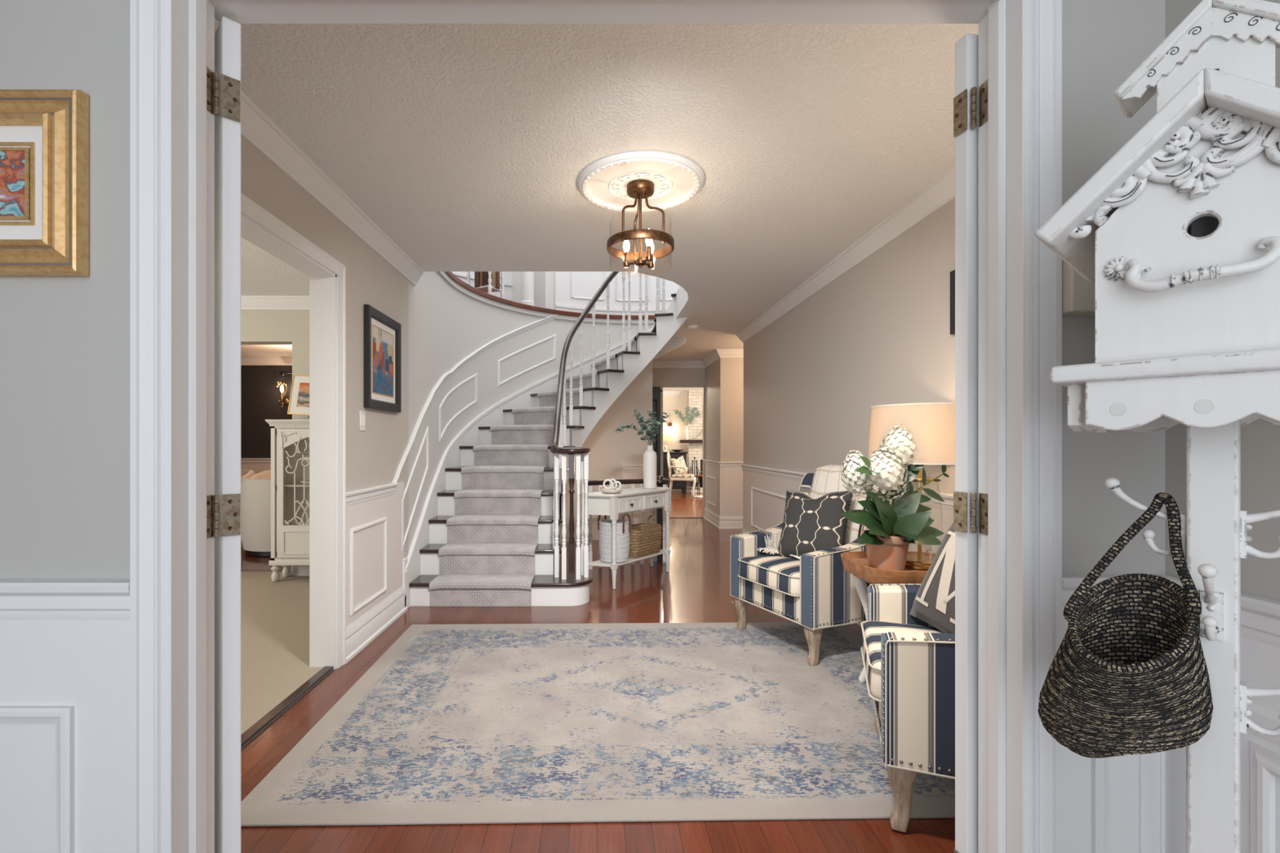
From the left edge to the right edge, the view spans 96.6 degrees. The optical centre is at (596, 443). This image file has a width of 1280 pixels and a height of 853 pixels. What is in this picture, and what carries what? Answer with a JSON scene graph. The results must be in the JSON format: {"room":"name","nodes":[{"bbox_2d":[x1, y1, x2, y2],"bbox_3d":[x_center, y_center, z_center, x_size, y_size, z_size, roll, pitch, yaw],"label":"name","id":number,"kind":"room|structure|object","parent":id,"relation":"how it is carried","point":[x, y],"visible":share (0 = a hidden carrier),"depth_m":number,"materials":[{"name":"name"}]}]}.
{"room":"entrance vestibule","nodes":[
{"label":"entrance vestibule","id":0,"kind":"room"},
{"bbox_2d":[0,0,129,579],"bbox_3d":[-1.381,-0.055,1.155,1.097,2.450,0.110,0,0,0],"label":"wall","id":1,"kind":"structure","parent":0,"point":[64,341],"depth_m":1.10,"materials":[{"name":"grey paint"}]},
{"bbox_2d":[0,706,74,852],"bbox_3d":[-1.427,0.738,1.087,0.845,0.465,0.014,0,0,0],"label":"trim","id":2,"kind":"structure","parent":1,"relation":"attached to","point":[63,717],"depth_m":1.08,"materials":[{"name":"white paint"}]},
{"bbox_2d":[0,88,88,276],"bbox_3d":[-1.341,-0.497,1.081,0.720,0.350,0.034,0,0,0],"label":"framed painting","id":3,"kind":"object","parent":1,"relation":"attached to","point":[44,133],"visible":1,"depth_m":1.08,"materials":[{"name":"gold wood"}]},
{"bbox_2d":[0,147,30,220],"bbox_3d":[-1.341,-0.497,1.089,0.508,0.138,0.002,0,0,0],"label":"artwork","id":4,"kind":"object","parent":3,"relation":"attached to","point":[15,162],"depth_m":1.09},
{"bbox_2d":[0,620,129,852],"bbox_3d":[-1.407,0.720,1.097,1.047,0.900,0.006,0,0,0],"label":"wainscot","id":5,"kind":"structure","parent":1,"relation":"attached to","point":[84,665],"depth_m":1.09,"materials":[{"name":"white paint"}]},
{"bbox_2d":[0,579,129,620],"bbox_3d":[-1.407,0.302,1.085,1.046,0.076,0.029,0,0,0],"label":"trim","id":6,"kind":"structure","parent":1,"relation":"attached to","point":[20,599],"depth_m":1.09,"materials":[{"name":"white paint"}]},
{"bbox_2d":[129,0,214,852],"bbox_3d":[-0.842,0.090,1.143,0.082,2.160,0.134,0,0,0],"label":"door frame","id":7,"kind":"structure","parent":1,"relation":"attached to","point":[191,23],"depth_m":1.09,"materials":[{"name":"white paint"}]},
{"bbox_2d":[240,365,292,457],"bbox_3d":[-4.000,-0.055,8.630,5.000,2.450,0.140,0,0,0],"label":"wall","id":8,"kind":"structure","parent":0,"point":[260,395],"depth_m":8.56,"materials":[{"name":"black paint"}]},
{"bbox_2d":[240,463,271,474],"bbox_3d":[-4.010,0.705,8.555,4.780,0.930,0.010,0,0,0],"label":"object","id":9,"kind":"structure","parent":8,"relation":"attached to","point":[257,468],"depth_m":8.55,"materials":[{"name":"white paint"}]},
{"bbox_2d":[240,457,271,463],"bbox_3d":[-4.010,0.262,8.536,4.780,0.076,0.029,0,0,0],"label":"trim","id":10,"kind":"structure","parent":8,"relation":"attached to","point":[243,460],"depth_m":8.54,"materials":[{"name":"white paint"}]},
{"bbox_2d":[240,357,292,365],"bbox_3d":[-4.000,-1.228,8.526,4.800,0.105,0.068,0,0,0],"label":"trim","id":11,"kind":"structure","parent":8,"relation":"attached to","point":[244,361],"depth_m":8.52,"materials":[{"name":"white paint"}]},
{"bbox_2d":[240,309,309,419],"bbox_3d":[-3.739,-0.055,5.080,4.522,2.450,0.160,0,0,0],"label":"wall","id":12,"kind":"structure","parent":0,"point":[258,326],"depth_m":5.00,"materials":[{"name":"beige paint"}]},
{"bbox_2d":[240,295,309,309],"bbox_3d":[-3.479,-1.228,4.966,4.002,0.105,0.068,0,0,0],"label":"trim","id":13,"kind":"structure","parent":12,"relation":"attached to","point":[247,302],"depth_m":4.96,"materials":[{"name":"white paint"}]},
{"bbox_2d":[290,565,309,575],"bbox_3d":[-2.079,1.070,4.986,1.202,0.180,0.028,0,0,0],"label":"baseboard","id":14,"kind":"structure","parent":12,"relation":"attached to","point":[295,570],"depth_m":4.98,"materials":[{"name":"white paint"}]},
{"bbox_2d":[240,135,408,558],"bbox_3d":[-1.418,-0.055,2.655,0.120,2.450,2.890,0,0,0],"label":"wall","id":15,"kind":"structure","parent":0,"point":[374,455],"depth_m":3.21,"materials":[{"name":"grey paint"}]},
{"bbox_2d":[206,16,240,852],"bbox_3d":[-1.041,0.122,1.479,0.088,2.071,0.770,0,0,-42],"label":"door","id":16,"kind":"structure","parent":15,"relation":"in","point":[224,84],"depth_m":1.22,"materials":[{"name":"white paint"}]},
{"bbox_2d":[240,192,346,669],"bbox_3d":[-1.411,0.114,2.203,0.154,2.112,1.640,0,0,0],"label":"door frame","id":17,"kind":"structure","parent":15,"relation":"attached to","point":[322,282],"depth_m":2.94,"materials":[{"name":"white paint"}]},
{"bbox_2d":[240,90,423,285],"bbox_3d":[-1.324,-1.228,2.723,0.068,0.105,3.025,0,0,0],"label":"trim","id":18,"kind":"structure","parent":15,"relation":"attached to","point":[257,128],"depth_m":2.67,"materials":[{"name":"white paint"}]},
{"bbox_2d":[350,516,386,616],"bbox_3d":[-1.347,0.708,3.377,0.013,0.475,0.525,0,0,0],"label":"trim","id":19,"kind":"structure","parent":15,"relation":"attached to","point":[353,611],"depth_m":3.31,"materials":[{"name":"white paint"}]},
{"bbox_2d":[346,483,398,506],"bbox_3d":[-1.343,0.302,3.412,0.029,0.076,0.777,0,0,0],"label":"trim","id":20,"kind":"structure","parent":15,"relation":"attached to","point":[353,497],"depth_m":3.36,"materials":[{"name":"white paint"}]},
{"bbox_2d":[346,481,404,626],"bbox_3d":[-1.355,0.720,3.510,0.005,0.900,0.960,0,0,0],"label":"wainscot","id":21,"kind":"structure","parent":15,"relation":"attached to","point":[368,543],"depth_m":3.46,"materials":[{"name":"white paint"}]},
{"bbox_2d":[346,586,407,663],"bbox_3d":[-1.344,1.080,3.506,0.028,0.180,0.967,0,0,0],"label":"baseboard","id":22,"kind":"structure","parent":15,"relation":"attached to","point":[362,632],"depth_m":3.41,"materials":[{"name":"white paint"}]},
{"bbox_2d":[364,304,400,413],"bbox_3d":[-1.339,-0.508,3.577,0.030,0.600,0.545,0,0,0],"label":"picture","id":23,"kind":"object","parent":15,"relation":"attached to","point":[382,333],"visible":1,"depth_m":3.54,"materials":[{"name":"black wood"}]},
{"bbox_2d":[373,325,393,396],"bbox_3d":[-1.345,-0.508,3.577,0.002,0.404,0.349,0,0,0],"label":"artwork","id":24,"kind":"object","parent":23,"relation":"attached to","point":[383,339],"depth_m":3.58},
{"bbox_2d":[454,271,511,301],"bbox_3d":[-2.223,-2.735,6.083,0.817,2.390,4.471,0,0,23],"label":"wall","id":25,"kind":"structure","parent":0,"point":[508,275],"depth_m":7.77,"materials":[{"name":"white paint"}]},
{"bbox_2d":[408,271,652,550],"bbox_3d":[-0.751,-0.180,5.836,1.028,2.700,3.650,0,0,36],"label":"wall","id":26,"kind":"structure","parent":0,"point":[446,325],"depth_m":5.87,"materials":[{"name":"grey paint"}]},
{"bbox_2d":[401,426,428,551],"bbox_3d":[-1.353,0.309,4.250,0.013,0.888,0.625,0,0,0],"label":"trim","id":27,"kind":"structure","parent":26,"relation":"attached to","point":[426,434],"depth_m":4.24,"materials":[{"name":"white paint"}]},
{"bbox_2d":[439,373,477,441],"bbox_3d":[-1.313,-0.365,5.348,0.061,0.702,0.913,0,0,8],"label":"trim","id":28,"kind":"structure","parent":26,"relation":"attached to","point":[475,375],"depth_m":5.38,"materials":[{"name":"white paint"}]},
{"bbox_2d":[391,314,557,483],"bbox_3d":[-1.129,-0.607,5.289,0.492,1.843,3.054,0,0,17],"label":"trim","id":29,"kind":"structure","parent":26,"relation":"attached to","point":[459,365],"depth_m":5.29,"materials":[{"name":"white paint"}]},
{"bbox_2d":[497,333,556,386],"bbox_3d":[-0.787,-0.946,6.403,0.827,0.678,0.056,0,0,-45],"label":"trim","id":30,"kind":"structure","parent":26,"relation":"attached to","point":[554,336],"depth_m":6.42,"materials":[{"name":"white paint"}]},
{"bbox_2d":[444,271,654,319],"bbox_3d":[-0.538,-1.537,5.905,1.304,0.050,3.893,0,0,43],"label":"trim","id":31,"kind":"structure","parent":26,"relation":"attached to","point":[453,277],"depth_m":6.41,"materials":[{"name":"brown wood"}]},
{"bbox_2d":[622,471,649,524],"bbox_3d":[0.493,0.730,6.952,0.376,0.880,0.016,0,0,0],"label":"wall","id":32,"kind":"structure","parent":26,"relation":"attached to","point":[625,474],"depth_m":6.95,"materials":[{"name":"white paint"}]},
{"bbox_2d":[511,271,553,309],"bbox_3d":[-0.883,-2.735,7.419,0.086,2.390,1.301,0,0,-30],"label":"wall","id":33,"kind":"structure","parent":0,"point":[543,281],"depth_m":7.03,"materials":[{"name":"white paint"}]},
{"bbox_2d":[214,17,977,391],"bbox_3d":[-0.750,-1.410,7.350,11.500,0.260,15.300,0,0,0],"label":"ceiling","id":34,"kind":"structure","parent":0,"point":[468,146],"depth_m":2.35,"materials":[{"name":"white paint"}]},
{"bbox_2d":[577,151,705,213],"bbox_3d":[0.214,-1.264,2.800,0.623,0.031,0.623,0,0,-25],"label":"ceiling medallion","id":35,"kind":"object","parent":34,"relation":"attached to","point":[676,180],"visible":0.84,"depth_m":2.73,"materials":[{"name":"white paint"}]},
{"bbox_2d":[607,179,674,268],"bbox_3d":[0.214,-1.067,2.800,0.330,0.405,0.330,0,0,20],"label":"lantern","id":36,"kind":"object","parent":35,"relation":"hanging from","point":[638,189],"visible":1,"depth_m":2.77,"materials":[{"name":"brown metal"}]},
{"bbox_2d":[240,518,955,852],"bbox_3d":[-1.550,1.194,3.515,9.900,0.072,10.830,0,0,0],"label":"floor","id":37,"kind":"structure","parent":0,"point":[695,588],"depth_m":2.60,"materials":[{"name":"red wood"}]},
{"bbox_2d":[240,478,271,556],"bbox_3d":[-3.400,0.770,6.195,0.860,0.800,0.810,0,0,0],"label":"barrel chair","id":38,"kind":"object","parent":37,"relation":"on","point":[255,494],"visible":0.38,"depth_m":5.81,"materials":[{"name":"beige fabric"}]},
{"bbox_2d":[249,470,271,479],"bbox_3d":[-4.150,0.770,7.575,0.860,0.800,0.810,0,0,0],"label":"barrel chair","id":39,"kind":"object","parent":37,"relation":"on","point":[266,474],"visible":0.02,"depth_m":7.64,"materials":[{"name":"beige fabric"}]},
{"bbox_2d":[265,419,309,582],"bbox_3d":[-2.235,0.480,4.842,1.036,1.356,0.258,0,0,0],"label":"display cabinet","id":40,"kind":"object","parent":37,"relation":"on","point":[290,438],"visible":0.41,"depth_m":4.74,"materials":[{"name":"white paint"}]},
{"bbox_3d":[-2.360,-0.335,4.867,0.178,0.285,0.170,0,0,0],"label":"easel","id":41,"kind":"object","parent":40,"relation":"on","visible":0},
{"bbox_2d":[287,374,309,415],"bbox_3d":[-2.365,-0.406,4.839,0.518,0.369,0.068,0,0,4],"label":"landscape picture","id":42,"kind":"object","parent":41,"relation":"on","point":[299,402],"visible":0.37,"depth_m":4.84,"materials":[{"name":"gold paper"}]},
{"bbox_2d":[296,382,309,407],"bbox_3d":[-2.365,-0.406,4.836,0.364,0.209,0.002,3,-9,4],"label":"artwork","id":43,"kind":"object","parent":42,"relation":"attached to","point":[302,388],"depth_m":4.84},
{"bbox_2d":[240,666,333,747],"bbox_3d":[-1.388,1.162,2.203,0.050,0.016,1.506,0,0,0],"label":"door threshold","id":44,"kind":"object","parent":37,"relation":"on","point":[263,722],"visible":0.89,"depth_m":2.49,"materials":[{"name":"wood"}]},
{"bbox_2d":[402,271,751,608],"bbox_3d":[-0.145,-0.649,5.596,2.098,3.637,4.050,0,0,43],"label":"staircase","id":45,"kind":"structure","parent":37,"relation":"on","point":[491,526],"depth_m":4.79,"materials":[{"name":"white paint"}]},
{"bbox_2d":[240,622,955,826],"bbox_3d":[0.220,1.165,2.715,2.780,0.008,1.920,0,0,-1],"label":"area rug","id":46,"kind":"object","parent":37,"relation":"on","point":[488,723],"visible":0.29,"depth_m":2.25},
{"bbox_2d":[730,472,898,666],"bbox_3d":[1.275,0.666,3.377,0.714,0.991,0.729,0,0,-22],"label":"armchair","id":47,"kind":"object","parent":46,"relation":"on","point":[815,592],"visible":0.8,"depth_m":3.06,"materials":[{"name":"blue fabric"}]},
{"bbox_2d":[738,554,799,597],"bbox_3d":[1.205,0.752,3.349,0.555,0.148,0.524,0,0,-22],"label":"seat cushion","id":48,"kind":"object","parent":47,"relation":"on","point":[780,575],"depth_m":3.24,"materials":[{"name":"white fabric"}]},
{"bbox_2d":[756,464,868,559],"bbox_3d":[1.350,0.405,3.441,0.620,0.543,0.535,0,0,-22],"label":"throw blanket","id":49,"kind":"object","parent":47,"relation":"on","point":[827,479],"visible":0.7,"depth_m":3.50,"materials":[{"name":"beige fabric"}]},
{"bbox_2d":[775,489,853,559],"bbox_3d":[1.266,0.489,3.336,0.209,0.451,0.474,0,0,-35],"label":"pillow","id":50,"kind":"object","parent":47,"relation":"on","point":[809,526],"visible":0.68,"depth_m":3.27,"materials":[{"name":"black fabric"}]},
{"bbox_2d":[840,551,935,683],"bbox_3d":[1.425,0.854,2.620,0.509,0.630,0.459,0,0,0],"label":"table","id":51,"kind":"object","parent":46,"relation":"on","point":[855,563],"visible":0.33,"depth_m":2.57,"materials":[{"name":"brown wood"}]},
{"bbox_2d":[840,551,935,584],"bbox_3d":[1.425,0.578,2.620,0.508,0.078,0.458,0,0,0],"label":"tray","id":52,"kind":"object","parent":51,"relation":"on","point":[855,563],"depth_m":2.48,"materials":[{"name":"brown wood"}]},
{"bbox_2d":[861,529,911,570],"bbox_3d":[1.290,0.482,2.535,0.206,0.164,0.206,0,0,0],"label":"pot","id":53,"kind":"object","parent":52,"relation":"on","point":[891,553],"depth_m":2.46,"materials":[{"name":"ceramic"}]},
{"bbox_2d":[840,423,949,570],"bbox_3d":[1.319,0.228,2.538,0.475,0.672,0.394,0,0,0],"label":"hydrangea","id":54,"kind":"object","parent":51,"relation":"on","point":[892,529],"visible":0.93,"depth_m":2.46,"materials":[{"name":"plant"}]},
{"bbox_2d":[867,402,955,570],"bbox_3d":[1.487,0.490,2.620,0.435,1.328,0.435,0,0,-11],"label":"table lamp","id":55,"kind":"object","parent":51,"relation":"on","point":[932,424],"visible":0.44,"depth_m":2.44,"materials":[{"name":"beige fabric"}]},
{"bbox_2d":[861,583,955,832],"bbox_3d":[1.288,0.666,1.903,0.714,0.991,0.729,0,0,22],"label":"armchair","id":56,"kind":"object","parent":46,"relation":"on","point":[909,662],"visible":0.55,"depth_m":1.68,"materials":[{"name":"blue fabric"}]},
{"bbox_2d":[862,620,943,700],"bbox_3d":[1.218,0.752,1.931,0.555,0.148,0.524,0,0,22],"label":"seat cushion","id":57,"kind":"object","parent":56,"relation":"on","point":[872,630],"depth_m":2.06,"materials":[{"name":"white fabric"}]},
{"bbox_2d":[909,523,955,633],"bbox_3d":[1.315,0.496,1.982,0.222,0.450,0.477,0,0,-5],"label":"pillow","id":58,"kind":"object","parent":56,"relation":"on","point":[934,602],"visible":0.38,"depth_m":2.05,"materials":[{"name":"grey fabric"}]},
{"bbox_2d":[579,486,671,590],"bbox_3d":[0.303,0.789,4.931,0.283,0.762,1.067,0,0,40],"label":"console table","id":59,"kind":"object","parent":37,"relation":"on","point":[639,499],"visible":0.72,"depth_m":4.68,"materials":[{"name":"white paint"}]},
{"bbox_2d":[600,478,622,493],"bbox_3d":[0.121,0.344,4.654,0.176,0.115,0.176,0,0,0],"label":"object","id":60,"kind":"object","parent":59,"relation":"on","point":[605,491],"depth_m":4.63,"materials":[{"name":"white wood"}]},
{"bbox_2d":[597,513,631,562],"bbox_3d":[0.144,0.776,4.745,0.284,0.396,0.261,0,0,40],"label":"rope basket","id":61,"kind":"object","parent":59,"relation":"on","point":[605,526],"visible":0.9,"depth_m":4.64,"materials":[{"name":"white fabric"}]},
{"bbox_2d":[588,549,666,567],"bbox_3d":[0.300,0.986,4.933,0.218,0.018,0.978,0,0,40],"label":"shelf","id":62,"kind":"object","parent":59,"relation":"attached to","point":[597,563],"depth_m":4.68,"materials":[{"name":"white paint"}]},
{"bbox_2d":[628,515,662,558],"bbox_3d":[0.368,0.815,5.014,0.249,0.323,0.429,0,0,40],"label":"wicker basket","id":63,"kind":"object","parent":59,"relation":"on","point":[645,539],"visible":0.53,"depth_m":4.92,"materials":[{"name":"beige wicker"}]},
{"bbox_2d":[643,445,657,488],"bbox_3d":[0.478,0.212,5.124,0.121,0.389,0.121,0,0,0],"label":"vase","id":64,"kind":"object","parent":59,"relation":"on","point":[650,457],"visible":1,"depth_m":5.07,"materials":[{"name":"white ceramic"}]},
{"bbox_2d":[613,422,648,445],"bbox_3d":[0.314,0.104,5.111,0.337,0.569,0.116,0,0,0],"label":"stem","id":65,"kind":"object","parent":64,"relation":"in","point":[622,426],"visible":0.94,"depth_m":5.11,"materials":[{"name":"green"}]},
{"bbox_2d":[587,475,670,568],"bbox_3d":[0.290,0.744,5.450,0.911,0.852,0.208,0,0,-22],"label":"wainscot","id":66,"kind":"object","parent":37,"relation":"on","point":[660,482],"visible":0.3,"depth_m":5.50,"materials":[{"name":"white paint"}]},
{"bbox_2d":[1034,0,1279,852],"bbox_3d":[0.867,0.272,0.800,0.400,1.798,0.400,0,0,-40],"label":"coat rack","id":67,"kind":"object","parent":37,"relation":"on","point":[1177,234],"visible":1,"depth_m":0.76,"materials":[{"name":"white paint"}]},
{"bbox_2d":[1037,492,1213,758],"bbox_3d":[0.773,0.274,0.843,0.152,0.404,0.181,0,0,-13],"label":"hanging basket","id":68,"kind":"object","parent":67,"relation":"hanging from","point":[1128,674],"visible":1,"depth_m":0.82,"materials":[{"name":"black wicker"}]},
{"bbox_2d":[553,271,679,309],"bbox_3d":[0.955,-2.735,6.797,2.970,2.390,0.686,0,0,15],"label":"wall","id":69,"kind":"structure","parent":0,"point":[584,284],"depth_m":7.05,"materials":[{"name":"white paint"}]},
{"bbox_2d":[555,303,667,315],"bbox_3d":[0.940,-1.610,6.741,2.828,0.140,0.601,0,0,15],"label":"baseboard","id":70,"kind":"structure","parent":69,"relation":"attached to","point":[612,313],"depth_m":7.05,"materials":[{"name":"white paint"}]},
{"bbox_2d":[660,387,662,475],"bbox_3d":[1.000,-0.055,9.985,0.080,2.450,2.030,0,0,0],"label":"wall","id":71,"kind":"structure","parent":0,"point":[661,388],"depth_m":8.97,"materials":[{"name":"beige paint"}]},
{"bbox_2d":[662,395,687,490],"bbox_3d":[1.750,-0.055,14.050,6.500,2.450,0.100,0,0,0],"label":"wall","id":72,"kind":"structure","parent":0,"point":[670,403],"depth_m":14.00,"materials":[{"name":"beige paint"}]},
{"bbox_2d":[652,368,705,516],"bbox_3d":[0.605,-0.055,8.925,2.410,2.450,0.090,0,0,0],"label":"wall","id":73,"kind":"structure","parent":0,"point":[661,377],"depth_m":8.88,"materials":[{"name":"grey paint"}]},
{"bbox_2d":[652,386,662,518],"bbox_3d":[0.817,0.142,8.816,0.394,2.035,0.058,0,0,0],"label":"door","id":74,"kind":"structure","parent":73,"relation":"in","point":[656,391],"depth_m":8.80,"materials":[{"name":"black"}]},
{"bbox_2d":[652,349,743,368],"bbox_3d":[1.844,-1.228,8.174,2.918,0.105,0.997,0,0,34],"label":"trim","id":75,"kind":"structure","parent":73,"relation":"attached to","point":[716,354],"depth_m":8.81,"materials":[{"name":"white paint"}]},
{"bbox_2d":[662,490,702,516],"bbox_3d":[1.750,1.200,11.980,6.500,0.060,6.040,0,0,0],"label":"floor","id":76,"kind":"structure","parent":0,"point":[682,504],"depth_m":10.82,"materials":[{"name":"orange wood"}]},
{"bbox_2d":[662,451,688,494],"bbox_3d":[1.790,0.682,13.242,0.600,0.975,0.457,0,0,0],"label":"base cabinet","id":77,"kind":"object","parent":76,"relation":"on","point":[682,485],"visible":0.39,"depth_m":13.03,"materials":[{"name":"black wood"}]},
{"bbox_2d":[666,452,696,497],"bbox_3d":[1.856,0.679,12.451,0.627,0.988,0.592,0,0,12],"label":"chair","id":78,"kind":"object","parent":76,"relation":"on","point":[683,477],"visible":0.89,"depth_m":12.24,"materials":[{"name":"beige fabric"}]},
{"bbox_2d":[671,455,687,474],"bbox_3d":[1.806,0.490,12.482,0.468,0.441,0.180,0,0,-42],"label":"printed pillow","id":79,"kind":"object","parent":78,"relation":"on","point":[680,461],"visible":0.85,"depth_m":12.39,"materials":[{"name":"white fabric"}]},
{"bbox_2d":[678,390,702,493],"bbox_3d":[3.035,-0.055,13.690,2.130,2.450,0.620,0,0,0],"label":"fireplace","id":80,"kind":"object","parent":76,"relation":"on","point":[695,397],"visible":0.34,"depth_m":13.75,"materials":[{"name":"brick"}]},
{"bbox_2d":[718,357,743,462],"bbox_3d":[2.545,-0.055,7.850,1.710,2.450,0.120,0,0,0],"label":"wall","id":81,"kind":"structure","parent":0,"point":[731,370],"depth_m":7.79,"materials":[{"name":"grey paint"}]},
{"bbox_2d":[702,506,742,528],"bbox_3d":[2.481,1.080,8.331,1.638,0.180,1.138,0,0,0],"label":"baseboard","id":82,"kind":"structure","parent":81,"relation":"attached to","point":[719,522],"depth_m":7.78,"materials":[{"name":"white paint"}]},
{"bbox_2d":[702,459,743,467],"bbox_3d":[2.481,0.292,8.331,1.639,0.076,1.139,0,0,0],"label":"trim","id":83,"kind":"structure","parent":81,"relation":"attached to","point":[721,464],"depth_m":7.78,"materials":[{"name":"white paint"}]},
{"bbox_2d":[720,467,742,515],"bbox_3d":[2.495,0.715,7.787,1.610,0.910,0.006,0,0,0],"label":"wainscot","id":84,"kind":"object","parent":81,"relation":"attached to","point":[731,478],"visible":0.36,"depth_m":7.78,"materials":[{"name":"white paint"}]},
{"bbox_2d":[705,197,955,493],"bbox_3d":[1.760,-0.055,5.055,0.140,2.450,7.690,0,0,0],"label":"wall","id":85,"kind":"structure","parent":0,"point":[878,333],"depth_m":3.80,"materials":[{"name":"grey paint"}]},
{"bbox_2d":[704,464,720,515],"bbox_3d":[1.687,0.715,8.342,0.006,0.910,1.116,0,0,0],"label":"wainscot","id":86,"kind":"structure","parent":85,"relation":"attached to","point":[712,471],"depth_m":8.25,"materials":[{"name":"white paint"}]},
{"bbox_2d":[751,487,786,530],"bbox_3d":[1.698,0.695,5.520,0.013,0.430,1.480,0,0,0],"label":"trim","id":87,"kind":"structure","parent":85,"relation":"attached to","point":[752,488],"depth_m":5.98,"materials":[{"name":"white paint"}]},
{"bbox_2d":[736,164,955,342],"bbox_3d":[2.471,-1.228,3.982,1.658,0.105,5.453,0,0,0],"label":"trim","id":88,"kind":"structure","parent":85,"relation":"attached to","point":[940,192],"depth_m":3.49,"materials":[{"name":"white paint"}]},
{"bbox_2d":[740,464,953,510],"bbox_3d":[1.845,0.282,3.965,0.329,0.076,5.409,0,0,0],"label":"trim","id":89,"kind":"structure","parent":85,"relation":"attached to","point":[948,499],"depth_m":4.86,"materials":[{"name":"white paint"}]},
{"bbox_2d":[742,471,953,553],"bbox_3d":[1.708,0.710,3.950,0.005,0.920,5.380,0,0,0],"label":"wainscot","id":90,"kind":"structure","parent":85,"relation":"attached to","point":[768,511],"depth_m":5.57,"materials":[{"name":"white paint"}]},
{"bbox_2d":[950,269,955,334],"bbox_3d":[1.699,-0.670,2.520,0.022,0.300,0.400,0,0,0],"label":"framed picture","id":91,"kind":"object","parent":85,"relation":"attached to","point":[952,273],"visible":0.13,"depth_m":2.70,"materials":[{"name":"black wood"}]},
{"bbox_2d":[1062,0,1164,575],"bbox_3d":[2.131,-0.055,1.198,2.538,2.450,0.115,0,0,0],"label":"wall","id":92,"kind":"structure","parent":0,"point":[1104,42],"depth_m":1.14,"materials":[{"name":"grey paint"}]},
{"bbox_2d":[953,32,987,852],"bbox_3d":[1.183,0.122,1.339,0.752,2.071,0.095,0,0,-12],"label":"door","id":93,"kind":"structure","parent":92,"relation":"in","point":[966,99],"depth_m":1.27,"materials":[{"name":"white paint"}]},
{"bbox_2d":[977,0,1062,852],"bbox_3d":[0.871,0.090,1.187,0.082,2.160,0.141,0,0,0],"label":"door frame","id":94,"kind":"structure","parent":92,"relation":"attached to","point":[1002,31],"depth_m":1.13,"materials":[{"name":"white paint"}]},
{"bbox_2d":[1062,259,1095,315],"bbox_3d":[0.978,-0.333,1.117,0.125,0.155,0.045,0,0,0],"label":"door chime","id":95,"kind":"object","parent":92,"relation":"attached to","point":[1078,294],"visible":0.21,"depth_m":1.10,"materials":[{"name":"beige plastic"}]},
{"bbox_2d":[1062,613,1164,852],"bbox_3d":[1.026,0.720,1.137,0.227,0.900,0.006,0,0,0],"label":"wainscot","id":96,"kind":"structure","parent":92,"relation":"attached to","point":[1076,768],"depth_m":1.13,"materials":[{"name":"white paint"}]},
{"bbox_2d":[1090,751,1160,852],"bbox_3d":[1.050,0.738,1.127,0.130,0.465,0.014,0,0,0],"label":"trim","id":97,"kind":"structure","parent":92,"relation":"attached to","point":[1149,764],"depth_m":1.12,"materials":[{"name":"white paint"}]},
{"bbox_2d":[1164,0,1279,601],"bbox_3d":[1.194,-0.055,-0.380,0.111,2.450,3.040,0,0,0],"label":"wall","id":98,"kind":"structure","parent":0,"point":[1260,440],"depth_m":0.99,"materials":[{"name":"grey paint"}]},
{"bbox_2d":[1062,575,1279,648],"bbox_3d":[1.026,0.302,-0.330,0.227,0.076,2.940,0,0,0],"label":"trim","id":99,"kind":"structure","parent":98,"relation":"attached to","point":[1260,616],"depth_m":0.97,"materials":[{"name":"white paint"}]},
{"bbox_2d":[1164,636,1279,852],"bbox_3d":[1.136,0.720,-0.330,0.006,0.900,2.940,0,0,0],"label":"wainscot","id":100,"kind":"structure","parent":98,"relation":"attached to","point":[1260,661],"depth_m":0.99,"materials":[{"name":"white paint"}]},
{"bbox_2d":[1246,702,1279,745],"bbox_3d":[1.132,0.474,-0.340,0.014,0.052,2.920,0,0,0],"label":"trim","id":101,"kind":"structure","parent":98,"relation":"attached to","point":[1264,717],"depth_m":0.96,"materials":[{"name":"white paint"}]},
{"bbox_2d":[1249,741,1279,852],"bbox_3d":[1.126,0.760,0.600,0.014,0.488,0.768,0,0,0],"label":"trim","id":102,"kind":"structure","parent":98,"relation":"attached to","point":[1264,763],"depth_m":0.96,"materials":[{"name":"white paint"}]},
{"bbox_3d":[-0.845,-1.510,6.750,5.911,0.060,5.300,0,0,0],"label":"floor","id":103,"kind":"structure","parent":0,"visible":0},
{"bbox_2d":[466,271,504,298],"bbox_3d":[-1.244,-2.048,6.332,0.338,1.016,0.282,0,0,25],"label":"shelf","id":104,"kind":"object","parent":103,"relation":"on","point":[488,288],"visible":0.22,"depth_m":6.29,"materials":[{"name":"white paint"}]},
{"bbox_2d":[520,271,534,306],"bbox_3d":[-0.830,-2.735,6.802,0.170,2.390,0.170,0,0,0],"label":"column landing","id":105,"kind":"structure","parent":103,"relation":"on","point":[527,277],"depth_m":6.74,"materials":[{"name":"white paint"}]},
{"bbox_2d":[438,271,654,324],"bbox_3d":[-0.512,-1.488,5.864,1.197,0.047,3.736,0,0,43],"label":"trim","id":106,"kind":"structure","parent":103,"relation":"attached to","point":[443,274],"depth_m":6.36,"materials":[{"name":"grey paint"}]},
{"bbox_3d":[0.015,-1.110,1.165,1.695,0.340,0.090,0,0,0],"label":"wall","id":107,"kind":"structure","parent":0,"visible":0},
{"bbox_2d":[208,0,993,23],"bbox_3d":[0.015,-0.931,1.173,1.695,0.032,0.167,0,0,0],"label":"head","id":108,"kind":"structure","parent":107,"relation":"attached to","point":[242,11],"depth_m":1.22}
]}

